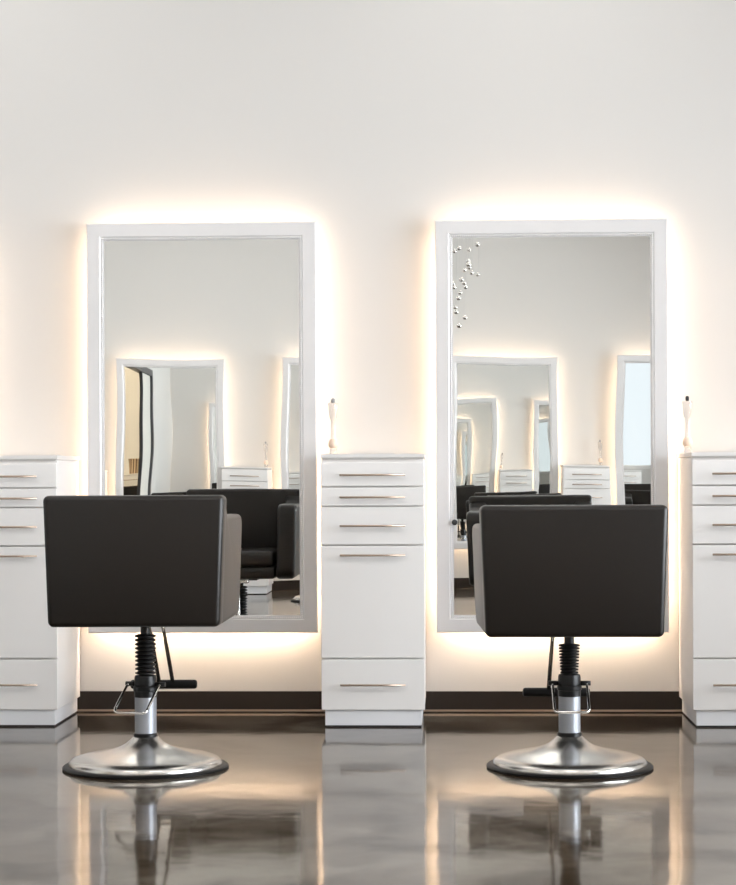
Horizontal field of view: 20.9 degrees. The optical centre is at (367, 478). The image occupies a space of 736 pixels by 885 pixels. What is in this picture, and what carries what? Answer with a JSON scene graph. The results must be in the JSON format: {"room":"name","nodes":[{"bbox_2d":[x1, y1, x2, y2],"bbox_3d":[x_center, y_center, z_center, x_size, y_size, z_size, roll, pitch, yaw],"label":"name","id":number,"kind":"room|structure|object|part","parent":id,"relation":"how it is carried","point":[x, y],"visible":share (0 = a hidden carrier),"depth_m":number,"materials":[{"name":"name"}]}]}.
{"room":"salon","nodes":[
{"label":"salon","id":0,"kind":"room"},
{"bbox_2d":[0,0,735,690],"bbox_3d":[-0.578,-0.948,8.628,10.750,3.900,0.100,0,0,2],"label":"wall","id":1,"kind":"structure","parent":0,"point":[373,123],"depth_m":8.55,"materials":[{"name":"white paint"}]},
{"bbox_2d":[86,222,317,632],"bbox_3d":[-0.706,-0.216,8.544,0.980,1.745,0.078,0,0,2],"label":"wall mirror","id":2,"kind":"object","parent":1,"relation":"attached to","point":[202,337],"visible":0.84,"depth_m":8.51,"materials":[{"name":"white mirror"}]},
{"bbox_2d":[77,709,681,711],"bbox_3d":[0.746,0.988,8.511,7.910,0.008,0.002,0,0,2],"label":"trim","id":3,"kind":"structure","parent":1,"relation":"attached to","point":[425,710],"depth_m":8.53,"materials":[{"name":"brown wood"}]},
{"bbox_2d":[77,691,682,712],"bbox_3d":[0.746,0.952,8.518,7.910,0.090,0.012,0,0,2],"label":"baseboard","id":4,"kind":"structure","parent":1,"relation":"attached to","point":[435,700],"depth_m":8.55,"materials":[{"name":"black wood"}]},
{"bbox_2d":[435,218,668,632],"bbox_3d":[0.777,-0.222,8.475,0.980,1.745,0.096,0,0,2],"label":"wall mirror","id":5,"kind":"object","parent":1,"relation":"attached to","point":[551,335],"visible":0.73,"depth_m":8.45,"materials":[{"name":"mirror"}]},
{"bbox_2d":[0,712,735,884],"bbox_3d":[-0.769,1.053,3.752,10.750,0.100,9.860,0,0,2],"label":"floor","id":6,"kind":"structure","parent":0,"point":[299,800],"depth_m":6.06,"materials":[{"name":"concrete"}]},
{"bbox_2d":[0,455,79,726],"bbox_3d":[-1.455,0.457,8.331,0.419,1.099,0.534,0,0,2],"label":"base cabinet","id":7,"kind":"object","parent":6,"relation":"on","point":[40,662],"visible":0.81,"depth_m":8.09,"materials":[{"name":"white paint"}]},
{"bbox_3d":[-1.466,0.314,8.081,0.262,0.008,0.032,0,0,2],"label":"handle","id":8,"kind":"part","parent":7,"relation":"part of","materials":[{"name":"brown metal"}]},
{"bbox_3d":[-1.466,0.196,8.081,0.262,0.008,0.032,0,0,2],"label":"handle","id":9,"kind":"part","parent":7,"relation":"part of","materials":[{"name":"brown metal"}]},
{"bbox_3d":[-1.467,0.081,8.081,0.262,0.008,0.032,0,0,2],"label":"handle","id":10,"kind":"part","parent":7,"relation":"part of","materials":[{"name":"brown metal"}]},
{"bbox_3d":[-1.467,-0.008,8.081,0.262,0.008,0.032,0,0,2],"label":"handle","id":11,"kind":"part","parent":7,"relation":"part of","materials":[{"name":"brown metal"}]},
{"bbox_3d":[-1.464,0.834,8.081,0.262,0.008,0.032,0,0,2],"label":"handle","id":12,"kind":"part","parent":7,"relation":"part of","materials":[{"name":"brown metal"}]},
{"bbox_3d":[-1.465,0.197,8.104,0.415,0.150,0.020,0,0,2],"label":"drawer","id":13,"kind":"part","parent":7,"relation":"part of","materials":[{"name":"white paint"}]},
{"bbox_3d":[-1.466,-0.012,8.104,0.415,0.096,0.020,0,0,2],"label":"drawer","id":14,"kind":"part","parent":7,"relation":"part of","materials":[{"name":"white paint"}]},
{"bbox_3d":[-1.463,0.835,8.104,0.415,0.202,0.020,0,0,2],"label":"drawer","id":15,"kind":"part","parent":7,"relation":"part of","materials":[{"name":"white paint"}]},
{"bbox_3d":[-1.464,0.502,8.104,0.415,0.450,0.020,0,0,2],"label":"drawer","id":16,"kind":"part","parent":7,"relation":"part of","materials":[{"name":"white paint"}]},
{"bbox_3d":[-1.466,0.079,8.104,0.415,0.073,0.020,0,0,2],"label":"drawer","id":17,"kind":"part","parent":7,"relation":"part of","materials":[{"name":"white paint"}]},
{"bbox_2d":[0,455,79,460],"bbox_3d":[-1.457,-0.083,8.346,0.419,0.021,0.504,0,0,2],"label":"countertop","id":18,"kind":"structure","parent":7,"relation":"on","point":[18,457],"depth_m":8.09,"materials":[{"name":"white"}]},
{"bbox_2d":[43,495,241,779],"bbox_3d":[-0.771,0.530,7.010,0.625,0.947,0.748,0,0,1],"label":"salon chair","id":19,"kind":"object","parent":6,"relation":"on","point":[145,562],"visible":1,"depth_m":6.64,"materials":[{"name":"black leather"}]},
{"bbox_3d":[-0.779,0.275,6.689,0.608,0.438,0.106,0,0,1],"label":"backrest","id":20,"kind":"part","parent":19,"relation":"part of","materials":[{"name":"black leather"}]},
{"bbox_3d":[-0.772,0.535,6.937,0.052,0.058,0.052,0,0,1],"label":"post","id":21,"kind":"part","parent":19,"relation":"part of","materials":[{"name":"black metal"}]},
{"bbox_3d":[-0.518,0.288,6.942,0.102,0.411,0.582,0,0,3],"label":"armrest","id":22,"kind":"part","parent":19,"relation":"part of","materials":[{"name":"black leather"}]},
{"bbox_2d":[320,454,425,726],"bbox_3d":[0.029,0.450,8.271,0.419,1.099,0.534,0,0,2],"label":"base cabinet","id":23,"kind":"object","parent":6,"relation":"on","point":[373,589],"visible":1,"depth_m":8.03,"materials":[{"name":"white paint"}]},
{"bbox_3d":[0.017,0.075,8.020,0.262,0.008,0.032,0,0,2],"label":"handle","id":24,"kind":"part","parent":23,"relation":"part of","materials":[{"name":"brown metal"}]},
{"bbox_3d":[0.017,-0.014,8.020,0.262,0.008,0.032,0,0,2],"label":"handle","id":25,"kind":"part","parent":23,"relation":"part of","materials":[{"name":"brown metal"}]},
{"bbox_3d":[0.018,0.308,8.020,0.262,0.008,0.032,0,0,2],"label":"handle","id":26,"kind":"part","parent":23,"relation":"part of","materials":[{"name":"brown metal"}]},
{"bbox_3d":[0.019,0.190,8.044,0.415,0.150,0.020,0,0,2],"label":"drawer","id":27,"kind":"part","parent":23,"relation":"part of","materials":[{"name":"white paint"}]},
{"bbox_3d":[0.018,0.190,8.020,0.262,0.008,0.032,0,0,2],"label":"handle","id":28,"kind":"part","parent":23,"relation":"part of","materials":[{"name":"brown metal"}]},
{"bbox_3d":[0.018,0.073,8.044,0.415,0.073,0.020,0,0,2],"label":"drawer","id":29,"kind":"part","parent":23,"relation":"part of","materials":[{"name":"white paint"}]},
{"bbox_3d":[0.018,-0.018,8.044,0.415,0.096,0.020,0,0,2],"label":"drawer","id":30,"kind":"part","parent":23,"relation":"part of","materials":[{"name":"white paint"}]},
{"bbox_2d":[320,454,425,459],"bbox_3d":[0.027,-0.089,8.286,0.419,0.021,0.504,0,0,2],"label":"countertop","id":31,"kind":"structure","parent":23,"relation":"on","point":[323,456],"depth_m":8.04,"materials":[{"name":"white"}]},
{"bbox_2d":[328,398,337,453],"bbox_3d":[-0.148,-0.219,8.476,0.042,0.242,0.042,0,0,2],"label":"slim bottle","id":32,"kind":"object","parent":31,"relation":"on","point":[333,443],"visible":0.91,"depth_m":8.46,"materials":[{"name":"clear glass"}]},
{"bbox_3d":[-0.148,-0.147,8.476,0.042,0.038,0.042,0,0,2],"label":"bulb","id":33,"kind":"part","parent":32,"relation":"part of","materials":[{"name":"beige glass"}]},
{"bbox_3d":[0.020,0.828,8.020,0.262,0.008,0.032,0,0,2],"label":"handle","id":34,"kind":"part","parent":23,"relation":"part of","materials":[{"name":"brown metal"}]},
{"bbox_3d":[0.020,0.496,8.044,0.415,0.450,0.020,0,0,2],"label":"drawer","id":35,"kind":"part","parent":23,"relation":"part of","materials":[{"name":"white paint"}]},
{"bbox_3d":[0.021,0.829,8.044,0.415,0.202,0.020,0,0,2],"label":"drawer","id":36,"kind":"part","parent":23,"relation":"part of","materials":[{"name":"white paint"}]},
{"bbox_2d":[472,505,667,778],"bbox_3d":[0.698,0.543,6.983,0.656,0.909,0.748,0,0,2],"label":"salon chair","id":37,"kind":"object","parent":6,"relation":"on","point":[568,572],"visible":1,"depth_m":6.61,"materials":[{"name":"black leather"}]},
{"bbox_3d":[0.428,0.322,6.929,0.105,0.411,0.583,0,0,0],"label":"armrest","id":38,"kind":"part","parent":37,"relation":"part of","materials":[{"name":"black leather"}]},
{"bbox_3d":[0.695,0.567,6.910,0.052,0.058,0.052,0,0,2],"label":"post","id":39,"kind":"part","parent":37,"relation":"part of","materials":[{"name":"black metal"}]},
{"bbox_3d":[0.685,0.307,6.662,0.626,0.438,0.106,0,0,2],"label":"backrest","id":40,"kind":"part","parent":37,"relation":"part of","materials":[{"name":"black leather"}]},
{"bbox_2d":[677,452,735,726],"bbox_3d":[1.513,0.444,8.210,0.419,1.099,0.534,0,0,2],"label":"base cabinet","id":41,"kind":"object","parent":6,"relation":"on","point":[706,480],"visible":1,"depth_m":7.98,"materials":[{"name":"white paint"}]},
{"bbox_2d":[677,452,735,458],"bbox_3d":[1.511,-0.095,8.225,0.419,0.021,0.504,0,0,2],"label":"countertop","id":42,"kind":"structure","parent":41,"relation":"on","point":[693,454],"depth_m":7.98,"materials":[{"name":"white"}]},
{"bbox_2d":[682,396,691,452],"bbox_3d":[1.344,-0.226,8.415,0.042,0.243,0.042,0,0,2],"label":"slim bottle","id":43,"kind":"object","parent":42,"relation":"on","point":[687,405],"visible":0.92,"depth_m":8.40,"materials":[{"name":"beige ceramic"}]},
{"bbox_3d":[1.344,-0.153,8.415,0.042,0.038,0.042,0,0,2],"label":"bulb","id":44,"kind":"part","parent":43,"relation":"part of","materials":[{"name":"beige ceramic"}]},
{"bbox_3d":[1.505,0.823,7.984,0.415,0.202,0.020,0,0,2],"label":"drawer","id":45,"kind":"part","parent":41,"relation":"part of","materials":[{"name":"white paint"}]},
{"bbox_3d":[1.504,0.490,7.984,0.415,0.450,0.020,0,0,2],"label":"drawer","id":46,"kind":"part","parent":41,"relation":"part of","materials":[{"name":"white paint"}]},
{"bbox_3d":[1.503,0.184,7.984,0.415,0.150,0.020,0,0,2],"label":"drawer","id":47,"kind":"part","parent":41,"relation":"part of","materials":[{"name":"white paint"}]},
{"bbox_3d":[1.502,0.067,7.984,0.415,0.073,0.020,0,0,2],"label":"drawer","id":48,"kind":"part","parent":41,"relation":"part of","materials":[{"name":"white paint"}]},
{"bbox_3d":[1.502,-0.024,7.984,0.415,0.096,0.020,0,0,2],"label":"drawer","id":49,"kind":"part","parent":41,"relation":"part of","materials":[{"name":"white paint"}]},
{"bbox_3d":[1.502,0.184,7.960,0.262,0.008,0.032,0,0,2],"label":"handle","id":50,"kind":"part","parent":41,"relation":"part of","materials":[{"name":"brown metal"}]},
{"bbox_3d":[1.501,0.069,7.960,0.262,0.008,0.032,0,0,2],"label":"handle","id":51,"kind":"part","parent":41,"relation":"part of","materials":[{"name":"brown metal"}]},
{"bbox_3d":[1.501,-0.020,7.960,0.262,0.008,0.032,0,0,2],"label":"handle","id":52,"kind":"part","parent":41,"relation":"part of","materials":[{"name":"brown metal"}]},
{"bbox_3d":[1.504,0.822,7.960,0.262,0.008,0.032,0,0,2],"label":"handle","id":53,"kind":"part","parent":41,"relation":"part of","materials":[{"name":"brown metal"}]},
{"bbox_3d":[1.502,0.302,7.960,0.262,0.008,0.032,0,0,2],"label":"handle","id":54,"kind":"part","parent":41,"relation":"part of","materials":[{"name":"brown metal"}]}
]}

